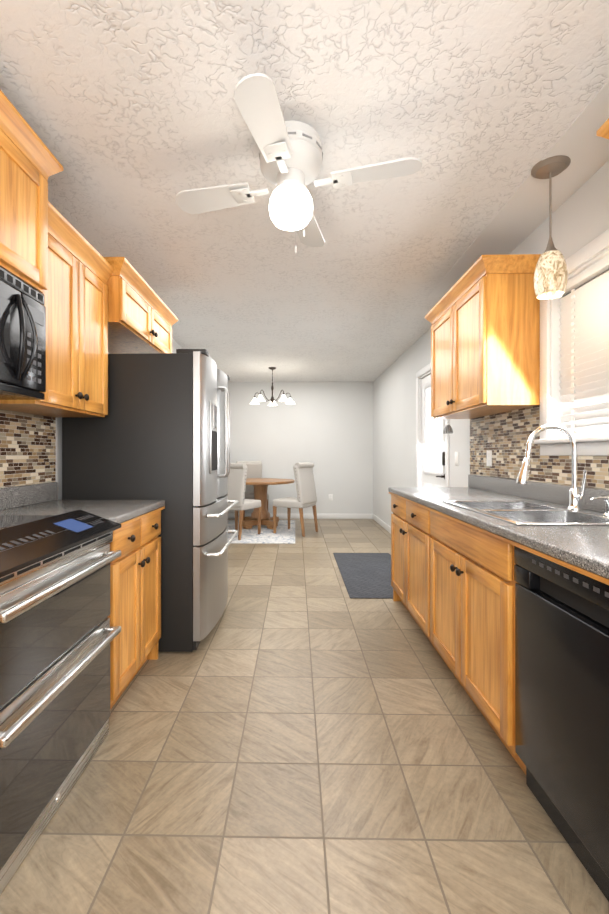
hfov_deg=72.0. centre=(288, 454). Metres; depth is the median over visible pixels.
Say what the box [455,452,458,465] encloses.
switch plate
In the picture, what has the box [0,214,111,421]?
upper cabinet
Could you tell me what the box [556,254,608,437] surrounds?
window blind
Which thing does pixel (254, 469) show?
dining chair
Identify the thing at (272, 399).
chandelier
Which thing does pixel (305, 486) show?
dining chair
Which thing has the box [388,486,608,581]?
countertop
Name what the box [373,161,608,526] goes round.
wall
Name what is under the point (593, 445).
window
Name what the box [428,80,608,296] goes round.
soffit
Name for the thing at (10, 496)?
backsplash
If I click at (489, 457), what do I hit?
outlet
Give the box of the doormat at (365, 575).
[333,553,392,598]
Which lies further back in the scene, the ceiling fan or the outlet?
the outlet
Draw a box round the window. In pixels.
[534,229,608,455]
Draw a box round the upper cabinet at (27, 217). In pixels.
[0,94,55,285]
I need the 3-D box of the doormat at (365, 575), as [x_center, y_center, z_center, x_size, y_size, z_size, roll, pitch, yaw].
[0.845,1.166,4.179,0.660,0.008,1.560,0,0,1]
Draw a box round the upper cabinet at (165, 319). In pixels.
[112,298,175,353]
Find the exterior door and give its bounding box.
[421,374,444,486]
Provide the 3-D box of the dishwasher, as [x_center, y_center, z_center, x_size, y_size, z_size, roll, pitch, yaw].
[1.095,0.736,1.179,0.612,0.857,0.592,0,0,1]
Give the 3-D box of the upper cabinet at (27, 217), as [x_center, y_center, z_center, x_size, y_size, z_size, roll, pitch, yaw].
[-1.199,-0.963,1.386,0.366,0.565,0.760,0,0,1]
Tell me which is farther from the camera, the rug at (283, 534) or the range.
the rug at (283, 534)
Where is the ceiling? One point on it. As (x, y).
(129, 112)
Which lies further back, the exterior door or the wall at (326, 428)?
the wall at (326, 428)
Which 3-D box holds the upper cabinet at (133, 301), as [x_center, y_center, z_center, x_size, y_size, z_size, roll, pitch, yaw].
[-1.156,-0.941,2.693,0.406,0.350,0.550,0,0,1]
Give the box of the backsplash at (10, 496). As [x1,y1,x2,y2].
[0,482,57,509]
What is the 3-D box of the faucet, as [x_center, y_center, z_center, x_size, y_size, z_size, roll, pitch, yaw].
[1.200,0.056,1.832,0.294,0.396,0.259,0,0,1]
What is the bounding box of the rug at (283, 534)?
[228,520,294,543]
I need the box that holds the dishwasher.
[514,546,608,901]
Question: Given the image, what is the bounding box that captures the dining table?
[242,478,294,528]
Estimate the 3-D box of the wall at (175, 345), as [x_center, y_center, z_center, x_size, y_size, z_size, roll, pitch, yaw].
[-1.413,-0.080,3.230,0.120,2.500,9.140,0,0,1]
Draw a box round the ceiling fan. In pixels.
[176,73,421,252]
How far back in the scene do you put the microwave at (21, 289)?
1.58 m
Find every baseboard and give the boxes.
[228,513,371,518]
[372,514,390,533]
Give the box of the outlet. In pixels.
[487,450,491,466]
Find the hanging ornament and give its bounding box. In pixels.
[443,425,452,433]
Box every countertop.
[0,498,164,525]
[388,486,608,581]
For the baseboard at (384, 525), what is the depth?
6.76 m
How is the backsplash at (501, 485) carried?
attached to the wall at (580, 217)
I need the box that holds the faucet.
[512,422,608,513]
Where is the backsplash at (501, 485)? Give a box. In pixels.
[468,474,608,509]
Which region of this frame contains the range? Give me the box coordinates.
[0,510,120,893]
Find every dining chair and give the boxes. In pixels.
[227,463,260,539]
[236,461,268,520]
[273,462,317,536]
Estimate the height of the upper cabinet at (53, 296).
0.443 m
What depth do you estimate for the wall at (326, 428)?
7.65 m
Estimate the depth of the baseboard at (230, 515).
7.63 m
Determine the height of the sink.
0.180 m
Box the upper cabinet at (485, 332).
[428,254,540,421]
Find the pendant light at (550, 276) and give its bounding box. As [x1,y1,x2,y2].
[531,155,570,299]
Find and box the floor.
[0,519,608,913]
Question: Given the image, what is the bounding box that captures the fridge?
[62,349,237,651]
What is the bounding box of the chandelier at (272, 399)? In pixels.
[250,367,294,405]
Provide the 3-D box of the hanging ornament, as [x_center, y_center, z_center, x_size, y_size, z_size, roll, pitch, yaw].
[1.280,-0.228,3.361,0.076,0.115,0.076,0,0,1]
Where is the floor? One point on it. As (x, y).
(299, 730)
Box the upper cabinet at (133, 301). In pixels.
[104,258,155,349]
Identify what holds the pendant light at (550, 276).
hanging from the ceiling
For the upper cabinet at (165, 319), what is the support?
attached to the wall at (175, 345)
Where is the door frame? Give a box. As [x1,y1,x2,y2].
[416,363,448,486]
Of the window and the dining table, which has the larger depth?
the dining table
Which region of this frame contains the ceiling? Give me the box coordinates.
[0,0,608,381]
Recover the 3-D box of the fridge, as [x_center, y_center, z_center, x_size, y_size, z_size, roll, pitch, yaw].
[-0.863,0.273,2.920,0.932,1.793,0.920,0,0,1]
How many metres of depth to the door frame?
4.78 m
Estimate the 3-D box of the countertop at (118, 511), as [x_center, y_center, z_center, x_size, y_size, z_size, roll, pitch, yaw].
[-1.044,0.281,2.102,0.651,0.038,0.666,0,0,1]
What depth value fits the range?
1.31 m
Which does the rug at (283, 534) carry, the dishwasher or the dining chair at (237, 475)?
the dining chair at (237, 475)
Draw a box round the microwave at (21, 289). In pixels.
[0,250,43,397]
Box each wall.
[4,338,182,499]
[228,382,372,513]
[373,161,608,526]
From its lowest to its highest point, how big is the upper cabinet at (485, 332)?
0.840 m

